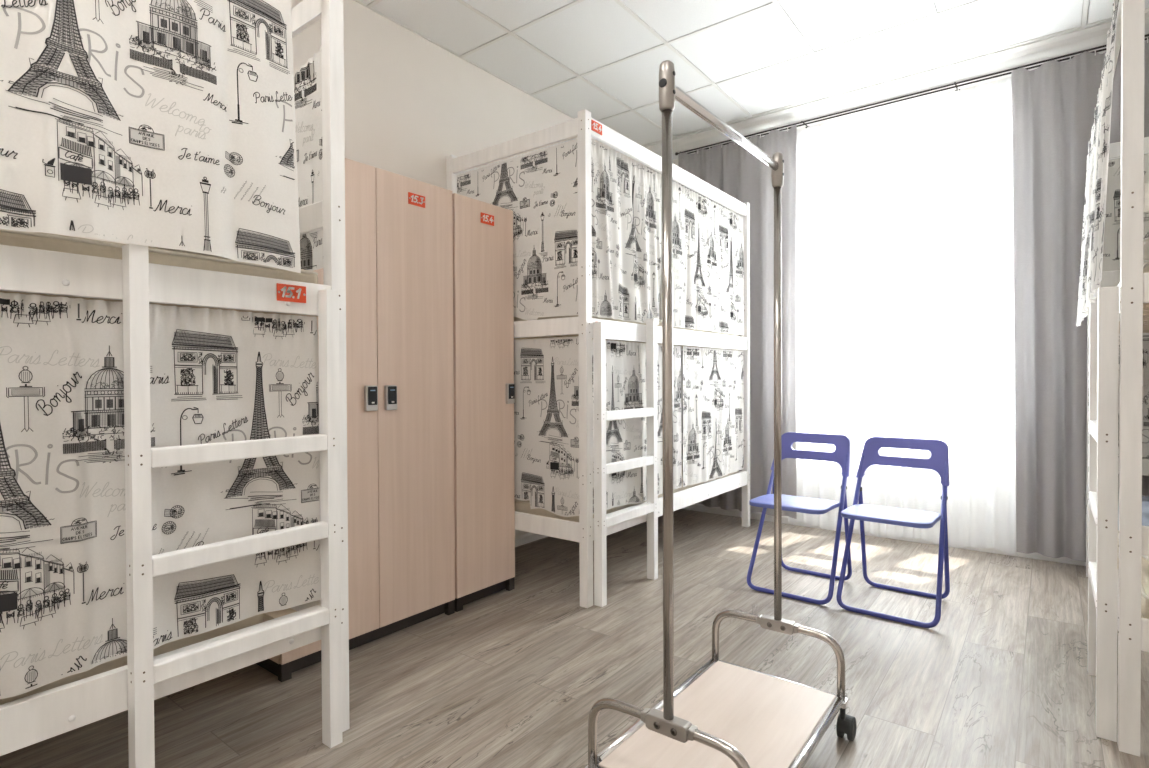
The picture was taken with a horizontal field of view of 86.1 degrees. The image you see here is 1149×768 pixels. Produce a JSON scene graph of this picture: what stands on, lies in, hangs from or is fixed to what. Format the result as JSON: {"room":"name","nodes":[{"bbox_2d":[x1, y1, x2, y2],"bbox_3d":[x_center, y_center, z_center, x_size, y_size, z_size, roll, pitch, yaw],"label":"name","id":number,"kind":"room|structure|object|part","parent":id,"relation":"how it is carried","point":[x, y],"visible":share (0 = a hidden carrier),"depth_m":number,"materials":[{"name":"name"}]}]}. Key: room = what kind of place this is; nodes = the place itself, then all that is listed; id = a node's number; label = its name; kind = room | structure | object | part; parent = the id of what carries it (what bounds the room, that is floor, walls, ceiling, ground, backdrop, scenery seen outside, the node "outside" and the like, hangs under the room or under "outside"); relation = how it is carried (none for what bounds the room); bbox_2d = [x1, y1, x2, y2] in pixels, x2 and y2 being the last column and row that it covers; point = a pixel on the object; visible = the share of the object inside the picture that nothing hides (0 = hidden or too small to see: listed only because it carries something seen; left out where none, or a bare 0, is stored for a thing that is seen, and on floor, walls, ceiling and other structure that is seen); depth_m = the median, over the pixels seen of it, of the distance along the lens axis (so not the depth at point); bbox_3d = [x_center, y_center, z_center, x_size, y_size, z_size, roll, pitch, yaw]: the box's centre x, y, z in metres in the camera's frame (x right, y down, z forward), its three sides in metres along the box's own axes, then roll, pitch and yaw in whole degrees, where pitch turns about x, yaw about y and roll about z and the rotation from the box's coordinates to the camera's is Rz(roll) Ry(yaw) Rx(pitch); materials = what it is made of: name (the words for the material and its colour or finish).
{"room":"dormitory","nodes":[
{"label":"dormitory","id":0,"kind":"room"},
{"bbox_2d":[50,0,646,536],"bbox_3d":[-1.095,-0.465,3.016,0.100,3.000,6.050,0,1,38],"label":"wall","id":1,"kind":"structure","parent":0,"point":[411,103],"depth_m":3.25,"materials":[{"name":"beige paint"}]},
{"bbox_2d":[515,532,547,546],"bbox_3d":[-1.140,1.007,2.871,0.016,0.060,5.732,0,1,38],"label":"baseboard","id":2,"kind":"structure","parent":1,"relation":"attached to","point":[529,537],"depth_m":3.94,"materials":[{"name":"white paint"}]},
{"bbox_2d":[0,509,1148,767],"bbox_3d":[0.430,1.067,1.800,4.010,0.050,6.150,0,1,38],"label":"floor","id":3,"kind":"structure","parent":0,"point":[514,678],"depth_m":2.23,"materials":[{"name":"grey wood"}]},
{"bbox_2d":[0,0,349,767],"bbox_3d":[-1.644,-0.086,1.358,1.002,2.285,1.955,0,1,38],"label":"bunk bed","id":4,"kind":"object","parent":3,"relation":"on","point":[133,281],"visible":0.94,"depth_m":1.54,"materials":[{"name":"white paint"}]},
{"bbox_2d":[0,614,262,704],"bbox_3d":[-1.721,0.665,1.318,0.868,0.098,1.696,0,1,38],"label":"mattress","id":5,"kind":"object","parent":4,"relation":"on","point":[113,664],"visible":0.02,"depth_m":1.52,"materials":[{"name":"beige fabric"}]},
{"bbox_2d":[0,0,300,272],"bbox_3d":[-1.283,-0.708,0.995,0.083,0.831,1.735,0,1,38],"label":"curtain","id":6,"kind":"object","parent":4,"relation":"hanging from","point":[170,124],"visible":1,"depth_m":1.41,"materials":[{"name":"fabric"}]},
{"bbox_2d":[0,229,317,306],"bbox_3d":[-1.672,-0.283,1.376,0.868,0.098,1.870,0,1,38],"label":"mattress","id":7,"kind":"object","parent":4,"relation":"on","point":[35,240],"visible":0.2,"depth_m":1.51,"materials":[{"name":"beige fabric"}]},
{"bbox_2d":[148,246,227,258],"bbox_3d":[-1.081,-0.404,1.838,0.520,0.118,0.340,0,1,38],"label":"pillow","id":8,"kind":"object","parent":7,"relation":"on","point":[184,251],"visible":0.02,"depth_m":1.70,"materials":[{"name":"white fabric"}]},
{"bbox_2d":[0,292,320,698],"bbox_3d":[-1.307,0.231,1.086,0.033,0.831,1.828,0,1,38],"label":"curtain","id":9,"kind":"object","parent":4,"relation":"hanging from","point":[217,375],"visible":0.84,"depth_m":1.43,"materials":[{"name":"fabric"}]},
{"bbox_3d":[-1.293,0.710,1.099,0.030,0.095,1.863,0,1,38],"label":"rail","id":10,"kind":"part","parent":4,"relation":"part of","materials":[{"name":"white paint"}]},
{"bbox_3d":[-1.298,-0.235,1.089,0.030,0.091,1.863,0,1,38],"label":"rail","id":11,"kind":"part","parent":4,"relation":"part of","materials":[{"name":"white paint"}]},
{"bbox_3d":[-1.077,-1.175,2.125,0.865,0.080,0.018,0,1,38],"label":"rail","id":12,"kind":"part","parent":4,"relation":"part of","materials":[{"name":"white paint"}]},
{"bbox_3d":[-1.069,0.705,2.146,0.865,0.090,0.018,0,1,38],"label":"rail","id":13,"kind":"part","parent":4,"relation":"part of","materials":[{"name":"white paint"}]},
{"bbox_2d":[294,47,322,270],"bbox_3d":[-1.088,-0.692,2.122,0.840,0.675,0.011,0,1,38],"label":"curtain","id":14,"kind":"object","parent":4,"relation":"hanging from","point":[308,79],"visible":0.16,"depth_m":1.92,"materials":[{"name":"fabric"}]},
{"bbox_3d":[-1.091,-0.511,2.111,0.865,0.083,0.014,0,1,38],"label":"guard rail","id":15,"kind":"part","parent":4,"relation":"part of","materials":[{"name":"white paint"}]},
{"bbox_3d":[-0.719,-0.096,1.850,0.046,2.285,0.046,0,1,38],"label":"post","id":16,"kind":"part","parent":4,"relation":"part of","materials":[{"name":"white paint"}]},
{"bbox_2d":[256,158,454,681],"bbox_3d":[-0.979,0.088,2.605,0.529,1.902,0.796,0,1,38],"label":"locker","id":17,"kind":"object","parent":3,"relation":"on","point":[399,228],"visible":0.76,"depth_m":2.53,"materials":[{"name":"brown wood"}]},
{"bbox_3d":[-0.913,0.061,2.303,0.018,1.839,0.395,0,1,38],"label":"door","id":18,"kind":"part","parent":17,"relation":"part of","materials":[{"name":"brown wood"}]},
{"bbox_3d":[-0.670,0.056,2.618,0.018,1.839,0.395,0,1,38],"label":"door","id":19,"kind":"part","parent":17,"relation":"part of","materials":[{"name":"brown wood"}]},
{"bbox_2d":[452,193,514,611],"bbox_3d":[-0.613,0.084,3.080,0.529,1.896,0.384,0,1,38],"label":"locker","id":20,"kind":"object","parent":3,"relation":"on","point":[483,302],"visible":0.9,"depth_m":2.91,"materials":[{"name":"brown wood"}]},
{"bbox_2d":[446,109,749,607],"bbox_3d":[0.290,-0.123,3.866,1.002,2.285,1.951,0,1,38],"label":"bunk bed","id":21,"kind":"object","parent":3,"relation":"on","point":[588,529],"visible":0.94,"depth_m":3.00,"materials":[{"name":"white paint"}]},
{"bbox_3d":[-0.670,-0.114,3.404,0.045,2.285,0.046,0,1,38],"label":"post","id":22,"kind":"part","parent":21,"relation":"part of","materials":[{"name":"white paint"}]},
{"bbox_3d":[-0.322,-1.190,3.105,0.865,0.080,0.018,0,1,38],"label":"rail","id":23,"kind":"part","parent":21,"relation":"part of","materials":[{"name":"white paint"}]},
{"bbox_2d":[456,139,577,319],"bbox_3d":[-0.313,-0.728,3.121,0.838,0.827,0.007,0,1,38],"label":"curtain","id":24,"kind":"object","parent":21,"relation":"hanging from","point":[540,188],"visible":0.62,"depth_m":3.01,"materials":[{"name":"fabric"}]},
{"bbox_2d":[514,336,578,516],"bbox_3d":[-0.303,0.204,3.128,0.851,0.858,0.006,0,1,38],"label":"curtain","id":25,"kind":"object","parent":21,"relation":"hanging from","point":[546,370],"visible":0.52,"depth_m":2.99,"materials":[{"name":"fabric"}]},
{"bbox_3d":[-0.318,-0.273,3.115,0.865,0.083,0.018,0,1,38],"label":"rail","id":26,"kind":"part","parent":21,"relation":"part of","materials":[{"name":"white paint"}]},
{"bbox_3d":[-0.314,0.690,3.126,0.865,0.090,0.018,0,1,38],"label":"rail","id":27,"kind":"part","parent":21,"relation":"part of","materials":[{"name":"white paint"}]},
{"bbox_3d":[0.051,-0.111,2.848,0.046,2.285,0.047,0,1,38],"label":"post","id":28,"kind":"part","parent":21,"relation":"part of","materials":[{"name":"white paint"}]},
{"bbox_2d":[591,137,660,324],"bbox_3d":[0.271,-0.737,3.136,0.033,0.831,0.685,0,1,37],"label":"curtain","id":29,"kind":"object","parent":21,"relation":"hanging from","point":[626,194],"visible":0.94,"depth_m":3.13,"materials":[{"name":"fabric"}]},
{"bbox_2d":[514,315,738,335],"bbox_3d":[0.262,-0.320,3.885,0.868,0.098,1.865,0,1,38],"label":"mattress","id":30,"kind":"object","parent":21,"relation":"on","point":[515,318],"visible":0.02,"depth_m":3.15,"materials":[{"name":"white fabric"}]},
{"bbox_2d":[515,460,738,521],"bbox_3d":[0.266,0.627,3.896,0.868,0.098,1.865,0,1,38],"label":"mattress","id":31,"kind":"object","parent":21,"relation":"on","point":[520,506],"visible":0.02,"depth_m":3.12,"materials":[{"name":"white fabric"}]},
{"bbox_2d":[592,339,681,513],"bbox_3d":[0.351,0.204,3.237,0.030,0.841,0.915,0,1,38],"label":"curtain","id":32,"kind":"object","parent":21,"relation":"hanging from","point":[626,439],"visible":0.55,"depth_m":3.17,"materials":[{"name":"fabric"}]},
{"bbox_3d":[0.841,-0.548,4.617,0.865,0.083,0.014,0,1,38],"label":"guard rail","id":33,"kind":"part","parent":21,"relation":"part of","materials":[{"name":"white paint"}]},
{"bbox_3d":[0.630,-1.207,3.587,0.026,0.080,1.858,0,1,38],"label":"rail","id":34,"kind":"part","parent":21,"relation":"part of","materials":[{"name":"white paint"}]},
{"bbox_3d":[0.636,-0.272,3.597,0.030,0.091,1.858,0,1,38],"label":"rail","id":35,"kind":"part","parent":21,"relation":"part of","materials":[{"name":"white paint"}]},
{"bbox_3d":[0.641,0.673,3.607,0.030,0.095,1.858,0,1,38],"label":"rail","id":36,"kind":"part","parent":21,"relation":"part of","materials":[{"name":"white paint"}]},
{"bbox_2d":[661,175,743,334],"bbox_3d":[0.837,-0.748,3.867,0.032,0.830,1.155,0,1,38],"label":"curtain","id":37,"kind":"object","parent":21,"relation":"hanging from","point":[708,237],"visible":0.88,"depth_m":3.84,"materials":[{"name":"fabric"}]},
{"bbox_2d":[683,346,743,486],"bbox_3d":[0.915,0.192,3.973,0.025,0.839,0.915,0,1,38],"label":"curtain","id":38,"kind":"object","parent":21,"relation":"hanging from","point":[713,379],"visible":1,"depth_m":3.92,"materials":[{"name":"fabric"}]},
{"bbox_3d":[1.213,-0.133,4.356,0.046,2.285,0.047,0,1,38],"label":"post","id":39,"kind":"part","parent":21,"relation":"part of","materials":[{"name":"white paint"}]},
{"bbox_2d":[585,60,856,767],"bbox_3d":[0.409,0.168,1.637,0.459,1.752,0.796,0,1,38],"label":"trolley","id":40,"kind":"object","parent":3,"relation":"on","point":[725,714],"visible":1,"depth_m":1.59,"materials":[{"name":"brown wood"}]},
{"bbox_3d":[0.412,0.922,1.645,0.370,0.014,0.681,0,1,38],"label":"board","id":41,"kind":"part","parent":40,"relation":"part of","materials":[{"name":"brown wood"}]},
{"bbox_3d":[0.414,-0.659,1.621,0.019,0.034,0.659,0,1,38],"label":"hanging rail","id":42,"kind":"part","parent":40,"relation":"part of","materials":[{"name":"silver metal"}]},
{"bbox_2d":[836,708,855,734],"bbox_3d":[0.799,0.973,1.808,0.041,0.076,0.067,0,1,38],"label":"caster wheel","id":43,"kind":"object","parent":40,"relation":"attached to","point":[846,724],"depth_m":1.79,"materials":[{"name":"grey rubber"}]},
{"bbox_2d":[747,432,851,604],"bbox_3d":[1.143,0.645,3.110,0.418,0.757,0.506,0,1,39],"label":"folding chair","id":44,"kind":"object","parent":3,"relation":"on","point":[841,455],"visible":0.88,"depth_m":3.13,"materials":[{"name":"blue metal"}]},
{"bbox_3d":[1.087,0.589,3.041,0.364,0.030,0.330,0,1,39],"label":"seat","id":45,"kind":"part","parent":44,"relation":"part of","materials":[{"name":"blue plastic"}]},
{"bbox_3d":[1.254,0.363,3.246,0.396,0.197,0.148,0,1,39],"label":"backrest","id":46,"kind":"part","parent":44,"relation":"part of","materials":[{"name":"blue plastic"}]},
{"bbox_3d":[1.244,0.763,3.236,0.381,0.517,0.134,0,1,39],"label":"frame","id":47,"kind":"part","parent":44,"relation":"part of","materials":[{"name":"blue metal"}]},
{"bbox_2d":[836,436,949,627],"bbox_3d":[1.482,0.647,2.843,0.418,0.757,0.506,0,1,39],"label":"folding chair","id":48,"kind":"object","parent":3,"relation":"on","point":[938,461],"visible":1,"depth_m":2.87,"materials":[{"name":"blue metal"}]},
{"bbox_3d":[1.426,0.591,2.774,0.364,0.030,0.330,0,1,39],"label":"seat","id":49,"kind":"part","parent":48,"relation":"part of","materials":[{"name":"blue plastic"}]},
{"bbox_3d":[1.593,0.365,2.978,0.396,0.197,0.148,0,1,39],"label":"backrest","id":50,"kind":"part","parent":48,"relation":"part of","materials":[{"name":"blue plastic"}]},
{"bbox_3d":[1.583,0.765,2.968,0.381,0.517,0.134,0,1,39],"label":"frame","id":51,"kind":"part","parent":48,"relation":"part of","materials":[{"name":"blue metal"}]},
{"bbox_2d":[1086,0,1148,756],"bbox_3d":[2.485,-0.115,2.217,1.002,2.285,1.941,0,1,38],"label":"bunk bed","id":52,"kind":"object","parent":3,"relation":"on","point":[1120,308],"visible":0.85,"depth_m":1.73,"materials":[{"name":"white paint"}]},
{"bbox_2d":[1088,380,1088,498],"bbox_3d":[2.602,0.191,3.073,0.046,0.833,0.340,0,1,38],"label":"curtain","id":53,"kind":"object","parent":52,"relation":"hanging from","point":[1088,380],"visible":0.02,"depth_m":3.18,"materials":[{"name":"fabric"}]},
{"bbox_3d":[2.721,-0.127,3.231,0.046,2.285,0.047,0,1,38],"label":"post","id":54,"kind":"part","parent":52,"relation":"part of","materials":[{"name":"white paint"}]},
{"bbox_2d":[1076,0,1119,326],"bbox_3d":[2.118,-0.724,2.517,0.064,0.871,1.790,0,1,38],"label":"curtain","id":55,"kind":"object","parent":52,"relation":"hanging from","point":[1094,210],"visible":1,"depth_m":2.06,"materials":[{"name":"fabric"}]},
{"bbox_3d":[2.135,-1.201,2.472,0.026,0.080,1.848,0,1,38],"label":"rail","id":56,"kind":"part","parent":52,"relation":"part of","materials":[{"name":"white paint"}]},
{"bbox_3d":[3.071,-0.539,2.936,0.865,0.083,0.014,0,1,38],"label":"guard rail","id":57,"kind":"part","parent":52,"relation":"part of","materials":[{"name":"white paint"}]},
{"bbox_3d":[2.142,0.679,2.494,0.030,0.095,1.848,0,1,38],"label":"rail","id":58,"kind":"part","parent":52,"relation":"part of","materials":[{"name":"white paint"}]},
{"bbox_3d":[2.138,-0.266,2.483,0.030,0.091,1.848,0,1,38],"label":"rail","id":59,"kind":"part","parent":52,"relation":"part of","materials":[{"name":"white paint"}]},
{"bbox_2d":[1102,154,1148,271],"bbox_3d":[3.075,-0.749,2.945,0.850,0.812,0.006,0,1,38],"label":"curtain","id":60,"kind":"object","parent":52,"relation":"hanging from","point":[1111,250],"visible":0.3,"depth_m":3.17,"materials":[{"name":"fabric"}]},
{"bbox_3d":[3.085,-1.203,2.951,0.865,0.080,0.018,0,1,38],"label":"rail","id":61,"kind":"part","parent":52,"relation":"part of","materials":[{"name":"white paint"}]},
{"bbox_3d":[1.565,-0.105,1.731,0.046,2.285,0.047,0,1,38],"label":"post","id":62,"kind":"part","parent":52,"relation":"part of","materials":[{"name":"white paint"}]},
{"bbox_2d":[1118,337,1148,458],"bbox_3d":[3.079,0.110,2.954,0.850,0.695,0.006,0,1,38],"label":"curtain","id":63,"kind":"object","parent":52,"relation":"hanging from","point":[1145,384],"visible":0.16,"depth_m":3.11,"materials":[{"name":"fabric"}]},
{"bbox_2d":[1118,531,1148,618],"bbox_3d":[2.516,0.636,2.205,0.868,0.098,1.855,0,1,38],"label":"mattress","id":64,"kind":"object","parent":52,"relation":"on","point":[1144,563],"visible":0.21,"depth_m":1.81,"materials":[{"name":"beige fabric"}]},
{"bbox_2d":[1118,492,1148,530],"bbox_3d":[2.632,0.551,2.386,0.820,0.056,1.220,0,1,38],"label":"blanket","id":65,"kind":"object","parent":64,"relation":"on","point":[1145,499],"visible":0.15,"depth_m":2.67,"materials":[{"name":"grey fabric"}]},
{"bbox_3d":[3.075,0.421,2.947,0.865,0.083,0.014,0,1,38],"label":"guard rail","id":66,"kind":"part","parent":52,"relation":"part of","materials":[{"name":"white paint"}]},
{"bbox_3d":[1.938,0.442,1.472,0.865,0.083,0.014,0,1,38],"label":"guard rail","id":67,"kind":"part","parent":52,"relation":"part of","materials":[{"name":"white paint"}]},
{"bbox_3d":[1.922,0.699,1.453,0.865,0.090,0.018,0,1,38],"label":"rail","id":68,"kind":"part","parent":52,"relation":"part of","materials":[{"name":"white paint"}]},
{"bbox_2d":[1143,262,1148,272],"bbox_3d":[2.512,-0.311,2.194,0.868,0.098,1.855,0,1,38],"label":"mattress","id":69,"kind":"object","parent":52,"relation":"on","point":[1146,265],"visible":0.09,"depth_m":1.75,"materials":[{"name":"beige fabric"}]},
{"bbox_2d":[1143,238,1148,260],"bbox_3d":[2.006,-0.422,1.781,0.560,0.128,0.400,0,1,38],"label":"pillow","id":70,"kind":"object","parent":69,"relation":"on","point":[1145,242],"visible":0.5,"depth_m":1.88,"materials":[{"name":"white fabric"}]},
{"bbox_3d":[1.918,-0.264,1.442,0.865,0.083,0.018,0,1,38],"label":"rail","id":71,"kind":"part","parent":52,"relation":"part of","materials":[{"name":"white paint"}]},
{"bbox_3d":[1.934,-0.518,1.461,0.865,0.083,0.014,0,1,38],"label":"guard rail","id":72,"kind":"part","parent":52,"relation":"part of","materials":[{"name":"white paint"}]},
{"bbox_2d":[354,0,1148,146],"bbox_3d":[0.288,-1.859,1.600,3.810,0.040,5.530,0,1,38],"label":"ceiling","id":73,"kind":"structure","parent":0,"point":[740,60],"depth_m":3.35,"materials":[{"name":"tile"}]},
{"bbox_2d":[644,10,1148,319],"bbox_3d":[2.138,-0.491,4.007,3.810,3.000,0.532,0,1,38],"label":"wall","id":74,"kind":"structure","parent":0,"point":[675,161],"depth_m":3.82,"materials":[{"name":"white paint"}]},
{"bbox_2d":[681,504,1085,565],"bbox_3d":[2.118,0.979,3.990,3.810,0.062,0.018,0,1,38],"label":"baseboard","id":75,"kind":"structure","parent":74,"relation":"attached to","point":[695,507],"depth_m":4.14,"materials":[{"name":"white paint"}]},
{"bbox_2d":[675,34,1148,154],"bbox_3d":[2.171,-1.802,3.830,3.400,0.038,0.142,0,1,38],"label":"curtain rod","id":76,"kind":"object","parent":74,"relation":"attached to","point":[956,86],"visible":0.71,"depth_m":3.82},
{"bbox_2d":[678,124,796,518],"bbox_3d":[1.186,-0.439,4.542,0.911,2.743,0.086,0,1,38],"label":"drape","id":77,"kind":"object","parent":76,"relation":"hanging from","point":[730,168],"visible":0.4,"depth_m":4.43,"materials":[{"name":"grey fabric"}]},
{"bbox_2d":[788,77,1017,554],"bbox_3d":[2.048,-0.404,3.973,1.330,2.808,0.048,0,1,38],"label":"sheer curtain","id":78,"kind":"object","parent":76,"relation":"hanging from","point":[905,277],"visible":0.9,"depth_m":3.89,"materials":[{"name":"white fabric"}]},
{"bbox_2d":[1011,33,1148,561],"bbox_3d":[2.917,-0.422,3.209,1.050,2.763,0.081,0,1,38],"label":"drape","id":79,"kind":"object","parent":76,"relation":"hanging from","point":[1054,103],"visible":0.48,"depth_m":3.40,"materials":[{"name":"grey fabric"}]}
]}

